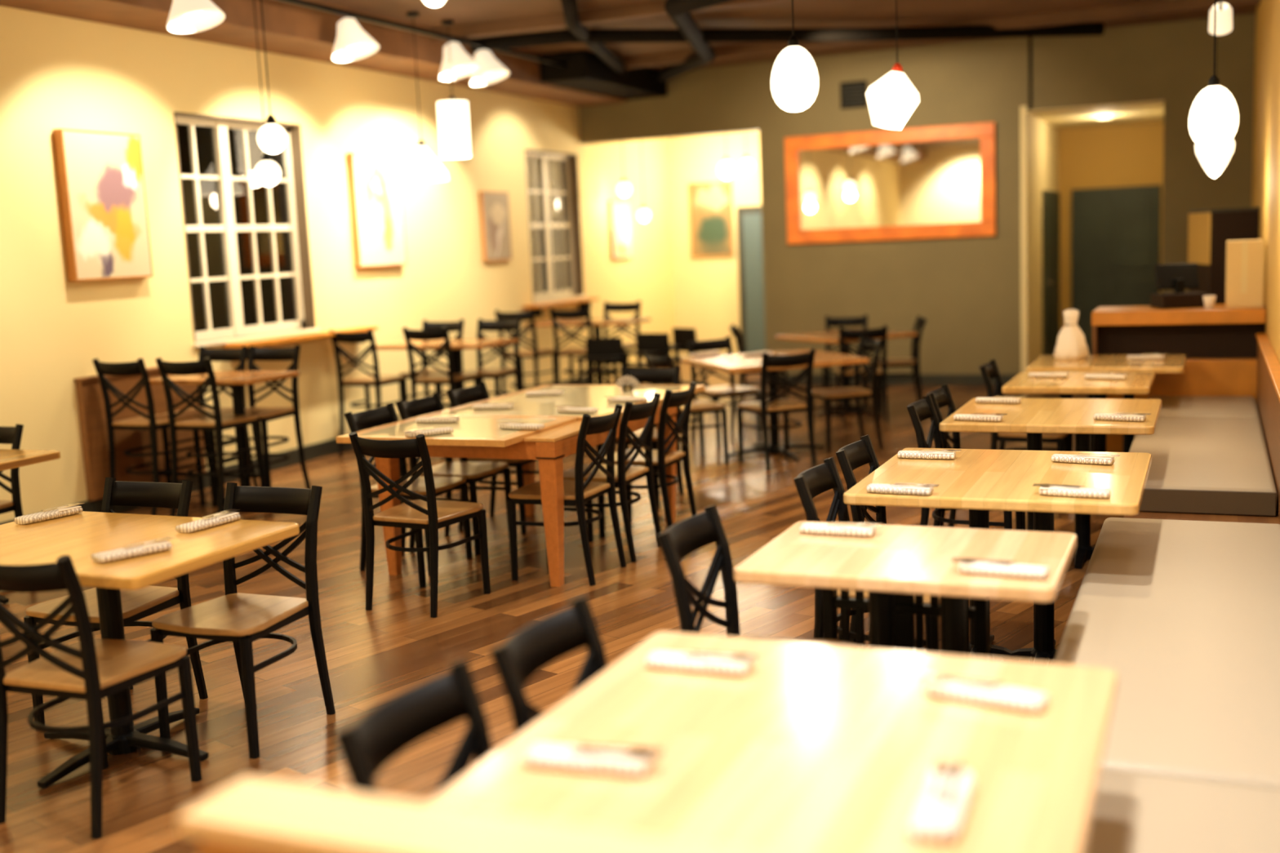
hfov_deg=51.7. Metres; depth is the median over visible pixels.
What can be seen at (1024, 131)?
trim
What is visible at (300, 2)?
track
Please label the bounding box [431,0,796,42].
beam
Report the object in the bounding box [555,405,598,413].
roll
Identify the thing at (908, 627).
chair
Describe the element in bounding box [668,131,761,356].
wall
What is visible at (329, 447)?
baseboard
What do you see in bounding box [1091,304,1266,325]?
countertop
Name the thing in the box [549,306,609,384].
counter stool
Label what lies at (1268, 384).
bench
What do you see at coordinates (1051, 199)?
door
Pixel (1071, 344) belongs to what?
vase
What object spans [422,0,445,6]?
pendant lamp
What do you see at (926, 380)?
baseboard
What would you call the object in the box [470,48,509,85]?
lamp
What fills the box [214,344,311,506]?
counter stool
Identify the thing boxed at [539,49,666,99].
air duct
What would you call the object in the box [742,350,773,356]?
roll
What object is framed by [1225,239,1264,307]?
carton
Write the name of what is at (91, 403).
wall panel
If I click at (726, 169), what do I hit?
pendant lamp
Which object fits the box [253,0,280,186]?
pendant lamp
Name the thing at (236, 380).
table
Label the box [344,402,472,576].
dining chair
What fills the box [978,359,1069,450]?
dining chair
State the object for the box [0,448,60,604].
dining table
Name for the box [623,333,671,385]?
high chair
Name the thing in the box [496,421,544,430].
roll
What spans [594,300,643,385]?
counter stool
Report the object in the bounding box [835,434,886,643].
dining chair
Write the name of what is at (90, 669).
dining chair
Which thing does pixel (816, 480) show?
dining chair
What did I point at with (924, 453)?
roll
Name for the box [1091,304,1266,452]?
countertop
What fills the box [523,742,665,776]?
rolled napkin
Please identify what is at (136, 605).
dining chair
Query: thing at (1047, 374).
roll
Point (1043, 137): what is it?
wall
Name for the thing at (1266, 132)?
wall
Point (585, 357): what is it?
tray
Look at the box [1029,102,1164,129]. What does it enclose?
ceiling
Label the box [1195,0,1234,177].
pendant lamp
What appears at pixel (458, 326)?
counter stool
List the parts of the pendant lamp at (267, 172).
cord, lamp shade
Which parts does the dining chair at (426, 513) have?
leg, backrest, leg, leg, seat frame, seat, leg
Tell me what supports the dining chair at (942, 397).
on the floor
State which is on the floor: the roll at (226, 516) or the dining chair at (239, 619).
the dining chair at (239, 619)
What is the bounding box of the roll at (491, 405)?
[472,402,515,409]
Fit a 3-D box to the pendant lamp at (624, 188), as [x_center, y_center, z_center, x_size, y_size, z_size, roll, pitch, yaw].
[-0.207,-3.230,16.049,0.170,0.855,0.170,1,9,23]
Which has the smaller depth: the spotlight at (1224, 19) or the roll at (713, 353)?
the spotlight at (1224, 19)
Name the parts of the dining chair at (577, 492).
leg, seat, seat frame, leg, backrest, leg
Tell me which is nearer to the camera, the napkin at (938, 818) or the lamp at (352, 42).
the napkin at (938, 818)
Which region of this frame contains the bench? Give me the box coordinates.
[1124,333,1279,524]
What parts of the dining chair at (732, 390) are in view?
leg, backrest, leg, seat frame, seat, leg, leg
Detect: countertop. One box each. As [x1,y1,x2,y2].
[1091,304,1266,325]
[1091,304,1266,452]
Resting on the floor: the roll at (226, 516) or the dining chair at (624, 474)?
the dining chair at (624, 474)
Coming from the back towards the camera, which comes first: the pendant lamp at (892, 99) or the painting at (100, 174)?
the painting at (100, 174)
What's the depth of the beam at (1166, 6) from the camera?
12.20 m
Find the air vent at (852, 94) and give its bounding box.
[840,80,866,109]
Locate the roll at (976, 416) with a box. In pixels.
[953,413,1007,421]
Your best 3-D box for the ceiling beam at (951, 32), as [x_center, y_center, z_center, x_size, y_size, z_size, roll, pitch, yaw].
[1.445,-3.559,11.957,5.941,0.120,0.483,-3,8,-7]
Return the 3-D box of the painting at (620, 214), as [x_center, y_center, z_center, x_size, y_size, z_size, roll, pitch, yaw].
[-0.242,-2.488,16.700,0.039,0.720,0.580,1,9,23]
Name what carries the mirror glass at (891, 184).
attached to the wall mirror at (937, 181)
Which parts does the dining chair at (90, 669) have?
leg, backrest, leg, seat, seat frame, leg, leg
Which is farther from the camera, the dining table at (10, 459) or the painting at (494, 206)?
the painting at (494, 206)
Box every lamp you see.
[166,0,225,33]
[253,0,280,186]
[257,0,287,153]
[331,16,379,62]
[397,11,448,182]
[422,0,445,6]
[436,19,471,158]
[439,40,480,80]
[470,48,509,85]
[617,142,631,195]
[637,143,650,221]
[718,139,735,178]
[739,132,753,173]
[770,0,818,111]
[865,0,919,129]
[1188,0,1239,148]
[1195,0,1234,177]
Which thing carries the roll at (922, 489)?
on the dining table at (980, 482)
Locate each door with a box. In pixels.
[736,205,765,353]
[1042,190,1060,355]
[1071,184,1160,355]
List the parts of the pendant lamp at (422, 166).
cord, lamp shade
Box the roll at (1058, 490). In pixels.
[1032,483,1111,497]
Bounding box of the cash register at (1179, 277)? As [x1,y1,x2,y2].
[1151,262,1208,308]
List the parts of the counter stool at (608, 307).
leg, backrest, seat, seat frame, leg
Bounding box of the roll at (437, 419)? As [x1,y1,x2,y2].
[415,415,462,422]
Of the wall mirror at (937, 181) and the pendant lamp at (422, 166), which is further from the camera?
the wall mirror at (937, 181)
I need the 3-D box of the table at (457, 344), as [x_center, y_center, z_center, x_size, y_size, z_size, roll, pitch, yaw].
[-1.648,-0.272,11.360,1.100,0.910,0.660,1,9,23]
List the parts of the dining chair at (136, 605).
leg, seat, seat frame, leg, backrest, leg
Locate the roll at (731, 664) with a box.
[644,650,762,675]
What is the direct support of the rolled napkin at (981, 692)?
on the dining table at (819, 748)
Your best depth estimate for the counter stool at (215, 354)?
9.44 m
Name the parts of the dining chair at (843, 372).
leg, leg, seat, seat frame, backrest, leg, leg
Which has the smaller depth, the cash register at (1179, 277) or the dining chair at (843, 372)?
the cash register at (1179, 277)
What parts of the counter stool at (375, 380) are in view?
leg, backrest, leg, seat, seat frame, leg, leg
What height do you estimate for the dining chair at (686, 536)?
0.862 m
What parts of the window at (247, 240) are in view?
pane, sash, sill, pane, sash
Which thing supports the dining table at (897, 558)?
on the floor
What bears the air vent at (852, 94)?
in the wall at (967, 290)
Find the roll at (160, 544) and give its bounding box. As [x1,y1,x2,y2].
[91,536,175,563]
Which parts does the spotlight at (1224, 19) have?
stem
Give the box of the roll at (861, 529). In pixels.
[800,521,883,536]
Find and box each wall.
[0,5,675,522]
[578,13,1255,374]
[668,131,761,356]
[1028,113,1058,364]
[1058,121,1164,330]
[1252,0,1279,363]
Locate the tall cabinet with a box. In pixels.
[1187,207,1259,304]
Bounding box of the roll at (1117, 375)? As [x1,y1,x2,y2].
[1084,373,1129,379]
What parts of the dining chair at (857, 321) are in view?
leg, leg, backrest, leg, leg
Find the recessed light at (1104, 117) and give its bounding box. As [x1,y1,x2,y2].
[1095,115,1114,119]
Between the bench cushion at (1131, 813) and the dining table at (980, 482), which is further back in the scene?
the dining table at (980, 482)
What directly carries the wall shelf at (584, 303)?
attached to the wall at (57, 72)
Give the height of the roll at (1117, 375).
0.036 m
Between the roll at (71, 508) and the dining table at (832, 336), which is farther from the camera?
the dining table at (832, 336)
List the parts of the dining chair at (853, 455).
leg, backrest, leg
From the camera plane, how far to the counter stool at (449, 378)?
10.90 m
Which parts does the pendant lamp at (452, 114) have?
cord, lamp shade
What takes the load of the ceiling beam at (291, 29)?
attached to the wall at (57, 72)
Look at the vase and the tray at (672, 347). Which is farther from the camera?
the tray at (672, 347)
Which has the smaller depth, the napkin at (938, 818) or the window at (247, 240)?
the napkin at (938, 818)
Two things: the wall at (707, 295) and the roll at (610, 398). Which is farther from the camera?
the wall at (707, 295)
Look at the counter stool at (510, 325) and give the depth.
11.57 m
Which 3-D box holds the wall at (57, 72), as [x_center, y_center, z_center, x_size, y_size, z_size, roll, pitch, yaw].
[-3.717,-1.230,9.132,0.300,3.600,20.800,1,9,23]
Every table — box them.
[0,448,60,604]
[0,511,299,788]
[149,370,300,513]
[178,777,752,852]
[336,384,705,586]
[376,337,519,405]
[425,631,1117,852]
[524,317,650,384]
[680,348,869,460]
[733,520,1076,656]
[776,328,917,416]
[843,448,1151,663]
[939,398,1161,568]
[1001,371,1155,452]
[1026,354,1186,452]
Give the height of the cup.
0.090 m
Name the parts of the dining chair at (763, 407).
leg, leg, seat, seat frame, leg, backrest, leg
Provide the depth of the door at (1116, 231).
16.43 m
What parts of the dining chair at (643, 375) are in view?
leg, leg, seat frame, seat, backrest, leg, leg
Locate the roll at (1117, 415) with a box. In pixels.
[1093,412,1150,421]
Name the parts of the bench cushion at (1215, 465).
panel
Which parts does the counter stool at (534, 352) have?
leg, backrest, leg, seat, seat frame, leg, leg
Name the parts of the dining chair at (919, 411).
leg, backrest, leg, leg, leg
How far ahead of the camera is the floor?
5.99 m
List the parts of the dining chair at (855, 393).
leg, leg, seat, seat frame, leg, backrest, leg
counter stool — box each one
[92,358,205,515]
[155,357,266,515]
[161,346,258,506]
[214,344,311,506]
[328,328,408,457]
[398,319,465,419]
[402,326,479,417]
[461,317,520,400]
[494,309,555,395]
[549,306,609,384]
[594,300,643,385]
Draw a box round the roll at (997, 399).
[975,395,1024,403]
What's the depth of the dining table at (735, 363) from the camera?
10.22 m
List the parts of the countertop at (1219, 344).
panel, panel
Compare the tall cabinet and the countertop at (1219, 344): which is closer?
the countertop at (1219, 344)
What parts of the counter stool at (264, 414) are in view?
leg, leg, seat, leg, backrest, seat frame, leg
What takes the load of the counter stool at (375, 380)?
on the floor
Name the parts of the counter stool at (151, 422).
leg, backrest, seat frame, leg, seat, leg, foot rail, leg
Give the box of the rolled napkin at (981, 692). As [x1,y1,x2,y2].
[915,672,1048,712]
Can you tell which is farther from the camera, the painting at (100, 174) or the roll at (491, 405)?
the painting at (100, 174)
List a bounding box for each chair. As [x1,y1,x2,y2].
[0,423,23,517]
[0,555,202,839]
[23,477,208,724]
[150,482,335,759]
[333,658,493,798]
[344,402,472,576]
[348,431,490,617]
[395,391,511,555]
[446,382,539,533]
[489,595,608,735]
[507,404,626,586]
[563,392,661,562]
[574,337,624,384]
[596,365,684,506]
[597,382,697,537]
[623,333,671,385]
[643,351,728,464]
[646,327,714,401]
[656,504,858,647]
[685,336,761,447]
[728,324,787,412]
[737,348,816,471]
[793,457,939,653]
[812,335,884,453]
[822,315,868,405]
[822,587,990,657]
[835,325,888,422]
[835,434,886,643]
[871,315,927,409]
[906,395,1023,530]
[926,383,1026,530]
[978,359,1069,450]
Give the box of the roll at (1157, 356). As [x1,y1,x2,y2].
[1127,353,1167,359]
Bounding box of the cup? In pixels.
[1203,295,1216,308]
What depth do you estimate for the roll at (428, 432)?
6.61 m
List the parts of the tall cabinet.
panel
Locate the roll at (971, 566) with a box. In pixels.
[950,557,1048,578]
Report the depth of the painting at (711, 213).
18.02 m
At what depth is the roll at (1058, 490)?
4.53 m
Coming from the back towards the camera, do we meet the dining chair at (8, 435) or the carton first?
the carton
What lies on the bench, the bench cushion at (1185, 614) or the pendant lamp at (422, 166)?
the bench cushion at (1185, 614)
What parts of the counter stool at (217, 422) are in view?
leg, backrest, leg, leg, seat frame, seat, foot rail, leg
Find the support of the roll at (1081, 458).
on the dining table at (980, 482)
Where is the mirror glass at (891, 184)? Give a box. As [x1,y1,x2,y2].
[798,137,981,230]
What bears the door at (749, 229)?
in the wall at (707, 295)
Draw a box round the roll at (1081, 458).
[1051,453,1120,464]
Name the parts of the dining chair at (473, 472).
leg, backrest, leg, seat frame, seat, leg, leg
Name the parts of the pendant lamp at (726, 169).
lamp shade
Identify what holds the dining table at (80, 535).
on the floor
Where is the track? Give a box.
[277,0,565,66]
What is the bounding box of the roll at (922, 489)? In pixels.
[866,482,939,495]
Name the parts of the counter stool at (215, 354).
leg, seat, leg, leg, backrest, leg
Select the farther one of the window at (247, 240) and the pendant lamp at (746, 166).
the pendant lamp at (746, 166)
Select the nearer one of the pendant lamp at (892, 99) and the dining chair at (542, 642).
the dining chair at (542, 642)
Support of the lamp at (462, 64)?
hanging from the track
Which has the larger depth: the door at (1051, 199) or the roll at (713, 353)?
the door at (1051, 199)
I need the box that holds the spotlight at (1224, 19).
[1208,0,1232,35]
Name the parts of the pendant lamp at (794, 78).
cord, lamp shade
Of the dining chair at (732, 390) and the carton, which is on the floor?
the dining chair at (732, 390)
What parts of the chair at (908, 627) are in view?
post, rail, post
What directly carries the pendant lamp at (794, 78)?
hanging from the ceiling at (806, 13)
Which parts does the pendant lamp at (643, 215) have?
cord, lamp shade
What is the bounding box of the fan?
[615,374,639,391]
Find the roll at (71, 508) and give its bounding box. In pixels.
[13,502,84,524]
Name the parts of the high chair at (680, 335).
leg, leg, armrest, seat, backrest, leg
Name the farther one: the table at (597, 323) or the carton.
the table at (597, 323)
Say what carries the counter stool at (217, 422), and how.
on the floor
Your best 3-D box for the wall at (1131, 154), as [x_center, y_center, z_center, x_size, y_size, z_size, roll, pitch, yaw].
[5.943,-2.434,16.533,1.330,3.100,0.200,1,9,23]
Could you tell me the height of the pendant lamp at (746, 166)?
0.625 m
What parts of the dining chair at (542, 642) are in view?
leg, backrest, leg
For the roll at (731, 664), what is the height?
0.036 m
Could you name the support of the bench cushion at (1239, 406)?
on the bench
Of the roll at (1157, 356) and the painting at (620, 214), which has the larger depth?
the painting at (620, 214)
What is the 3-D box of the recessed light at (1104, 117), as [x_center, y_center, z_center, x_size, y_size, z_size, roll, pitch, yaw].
[5.228,-3.475,14.861,0.196,0.016,0.196,1,9,23]
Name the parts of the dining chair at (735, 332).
backrest, leg, leg, seat frame, leg, leg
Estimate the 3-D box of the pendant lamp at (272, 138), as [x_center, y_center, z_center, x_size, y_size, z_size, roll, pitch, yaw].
[-2.373,-2.367,8.368,0.190,1.255,0.190,1,9,23]
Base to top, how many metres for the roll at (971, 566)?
0.036 m
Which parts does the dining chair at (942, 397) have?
leg, backrest, leg, leg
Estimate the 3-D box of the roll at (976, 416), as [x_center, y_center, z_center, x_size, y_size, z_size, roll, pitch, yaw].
[1.657,-0.046,6.421,0.259,0.036,0.079,3,9,32]
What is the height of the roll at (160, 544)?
0.036 m
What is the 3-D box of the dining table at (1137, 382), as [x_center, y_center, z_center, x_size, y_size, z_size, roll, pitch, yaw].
[2.668,0.085,8.010,0.810,0.750,0.840,1,9,23]
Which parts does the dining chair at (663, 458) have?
leg, leg, seat, seat frame, leg, backrest, leg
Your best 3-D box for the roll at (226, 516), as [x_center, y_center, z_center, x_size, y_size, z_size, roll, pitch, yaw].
[-1.523,0.335,4.695,0.079,0.036,0.259,2,9,29]
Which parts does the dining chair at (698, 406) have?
leg, backrest, leg, leg, seat frame, seat, leg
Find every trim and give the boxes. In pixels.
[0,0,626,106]
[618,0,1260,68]
[1020,100,1164,372]
[1028,36,1031,110]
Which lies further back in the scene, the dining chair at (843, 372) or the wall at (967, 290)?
the wall at (967, 290)
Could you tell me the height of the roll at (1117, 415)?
0.036 m
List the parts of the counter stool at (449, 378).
leg, backrest, leg, seat, seat frame, leg, leg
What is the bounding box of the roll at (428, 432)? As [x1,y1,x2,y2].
[401,426,453,437]
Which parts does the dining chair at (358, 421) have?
leg, backrest, leg, seat frame, seat, leg, leg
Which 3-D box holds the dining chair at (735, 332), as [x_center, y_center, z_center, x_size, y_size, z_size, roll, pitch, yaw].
[1.136,-0.552,12.675,0.532,0.862,0.430,-3,8,-1]
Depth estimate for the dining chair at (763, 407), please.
9.63 m
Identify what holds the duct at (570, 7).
attached to the ceiling at (806, 13)
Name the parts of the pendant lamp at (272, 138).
cord, lamp shade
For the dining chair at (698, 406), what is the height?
0.862 m
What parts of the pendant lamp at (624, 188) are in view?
cord, lamp shade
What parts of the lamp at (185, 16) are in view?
bulb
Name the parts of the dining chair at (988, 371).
backrest, leg, leg, seat frame, seat, leg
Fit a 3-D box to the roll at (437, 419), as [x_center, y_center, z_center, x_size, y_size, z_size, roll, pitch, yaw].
[-1.076,-0.040,7.107,0.259,0.036,0.079,-1,8,13]
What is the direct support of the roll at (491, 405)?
on the table at (477, 433)
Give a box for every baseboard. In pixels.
[0,375,586,524]
[766,373,1017,385]
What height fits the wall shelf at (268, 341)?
0.135 m
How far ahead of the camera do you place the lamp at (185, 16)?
8.43 m
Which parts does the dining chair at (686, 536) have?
leg, backrest, leg, seat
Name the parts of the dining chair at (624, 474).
leg, seat, seat frame, leg, backrest, leg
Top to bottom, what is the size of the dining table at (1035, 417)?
0.750 m
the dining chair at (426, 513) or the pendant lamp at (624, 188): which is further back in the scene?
the pendant lamp at (624, 188)
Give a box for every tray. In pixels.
[574,355,619,360]
[623,351,662,355]
[670,344,685,349]
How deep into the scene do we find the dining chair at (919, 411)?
6.52 m
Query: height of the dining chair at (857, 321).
0.862 m
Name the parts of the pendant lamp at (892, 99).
lamp shade, cord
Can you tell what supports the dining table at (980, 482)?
on the floor
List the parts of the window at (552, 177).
sash, pane, pane, sill, sash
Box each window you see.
[173,111,319,347]
[524,149,586,304]
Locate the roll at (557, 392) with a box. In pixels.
[524,388,566,395]
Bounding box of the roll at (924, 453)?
[897,448,961,459]
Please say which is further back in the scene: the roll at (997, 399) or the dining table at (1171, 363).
the dining table at (1171, 363)
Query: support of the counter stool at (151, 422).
on the floor
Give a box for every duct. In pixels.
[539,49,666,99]
[560,0,629,75]
[657,0,731,81]
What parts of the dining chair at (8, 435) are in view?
seat, seat frame, backrest, leg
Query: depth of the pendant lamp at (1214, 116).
7.11 m
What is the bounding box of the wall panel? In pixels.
[73,366,206,500]
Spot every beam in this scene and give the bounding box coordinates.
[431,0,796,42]
[469,22,1104,51]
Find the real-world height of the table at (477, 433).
0.768 m
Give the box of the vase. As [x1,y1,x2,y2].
[1053,309,1088,359]
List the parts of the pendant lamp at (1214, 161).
lamp shade, cord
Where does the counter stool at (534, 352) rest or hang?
on the floor
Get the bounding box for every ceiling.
[315,0,1257,69]
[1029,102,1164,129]
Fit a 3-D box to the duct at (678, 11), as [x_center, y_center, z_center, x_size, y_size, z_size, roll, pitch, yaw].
[0.941,-3.270,10.117,1.450,0.190,9.035,-5,8,-16]
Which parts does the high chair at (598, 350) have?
leg, leg, seat, backrest, leg, armrest, leg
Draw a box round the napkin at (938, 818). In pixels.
[907,759,974,844]
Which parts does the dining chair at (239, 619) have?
leg, seat, seat frame, leg, leg, backrest, leg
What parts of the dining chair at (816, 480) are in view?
leg, backrest, leg, seat, leg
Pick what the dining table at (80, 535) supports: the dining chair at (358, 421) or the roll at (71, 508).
the roll at (71, 508)
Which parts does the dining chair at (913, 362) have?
leg, seat, seat frame, leg, leg, backrest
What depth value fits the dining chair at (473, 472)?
7.55 m
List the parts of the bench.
cap rail, backrest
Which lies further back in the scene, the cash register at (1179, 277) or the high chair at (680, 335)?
the high chair at (680, 335)
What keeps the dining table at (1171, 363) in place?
on the floor
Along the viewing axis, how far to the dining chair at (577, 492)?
6.67 m
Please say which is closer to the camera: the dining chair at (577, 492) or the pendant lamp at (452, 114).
the dining chair at (577, 492)
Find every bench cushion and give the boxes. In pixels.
[1053,517,1279,790]
[1084,769,1279,852]
[1128,416,1277,515]
[1148,395,1260,420]
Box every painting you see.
[53,128,153,281]
[346,151,407,267]
[479,191,511,261]
[608,200,632,258]
[688,181,733,257]
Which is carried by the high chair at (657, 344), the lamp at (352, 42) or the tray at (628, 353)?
the tray at (628, 353)
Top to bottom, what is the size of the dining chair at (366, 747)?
0.862 m
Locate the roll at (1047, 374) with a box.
[1028,371,1072,377]
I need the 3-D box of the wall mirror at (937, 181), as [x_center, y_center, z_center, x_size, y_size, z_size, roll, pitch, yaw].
[2.672,-2.605,14.263,2.270,1.170,0.049,1,9,23]
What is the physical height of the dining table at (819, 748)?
0.750 m
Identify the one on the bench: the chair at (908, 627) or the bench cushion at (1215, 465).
the bench cushion at (1215, 465)
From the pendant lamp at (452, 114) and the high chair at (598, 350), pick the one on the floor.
the high chair at (598, 350)
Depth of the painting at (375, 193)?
11.76 m
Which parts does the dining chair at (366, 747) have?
leg, backrest, leg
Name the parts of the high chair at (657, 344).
leg, seat, leg, backrest, armrest, leg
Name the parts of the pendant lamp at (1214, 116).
lamp shade, cord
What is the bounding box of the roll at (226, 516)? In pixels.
[175,508,239,533]
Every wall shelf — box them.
[222,326,377,359]
[523,297,599,316]
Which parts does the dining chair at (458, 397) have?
leg, backrest, leg, seat, seat frame, leg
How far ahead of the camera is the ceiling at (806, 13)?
11.68 m
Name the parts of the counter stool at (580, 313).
leg, backrest, leg, seat, seat frame, leg, leg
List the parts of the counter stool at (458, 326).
leg, seat frame, seat, leg, leg, backrest, leg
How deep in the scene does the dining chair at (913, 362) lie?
12.55 m
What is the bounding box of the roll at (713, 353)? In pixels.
[689,351,719,356]
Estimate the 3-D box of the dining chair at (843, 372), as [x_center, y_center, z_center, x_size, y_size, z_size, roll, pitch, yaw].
[2.005,-0.489,11.951,0.430,0.862,0.532,-2,8,4]
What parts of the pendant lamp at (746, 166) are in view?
lamp shade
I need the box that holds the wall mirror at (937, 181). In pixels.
[784,121,995,244]
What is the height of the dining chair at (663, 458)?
0.862 m
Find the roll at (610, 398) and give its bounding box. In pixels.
[603,395,647,402]
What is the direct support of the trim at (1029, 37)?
attached to the wall at (967, 290)
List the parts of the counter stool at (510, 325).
leg, seat, seat frame, leg, backrest, leg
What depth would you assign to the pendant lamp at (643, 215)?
16.69 m
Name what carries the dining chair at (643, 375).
on the floor
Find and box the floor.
[0,361,1124,852]
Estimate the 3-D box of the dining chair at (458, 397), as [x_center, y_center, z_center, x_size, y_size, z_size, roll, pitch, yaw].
[-0.849,0.178,8.065,0.532,0.862,0.430,1,9,23]
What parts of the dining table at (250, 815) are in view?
panel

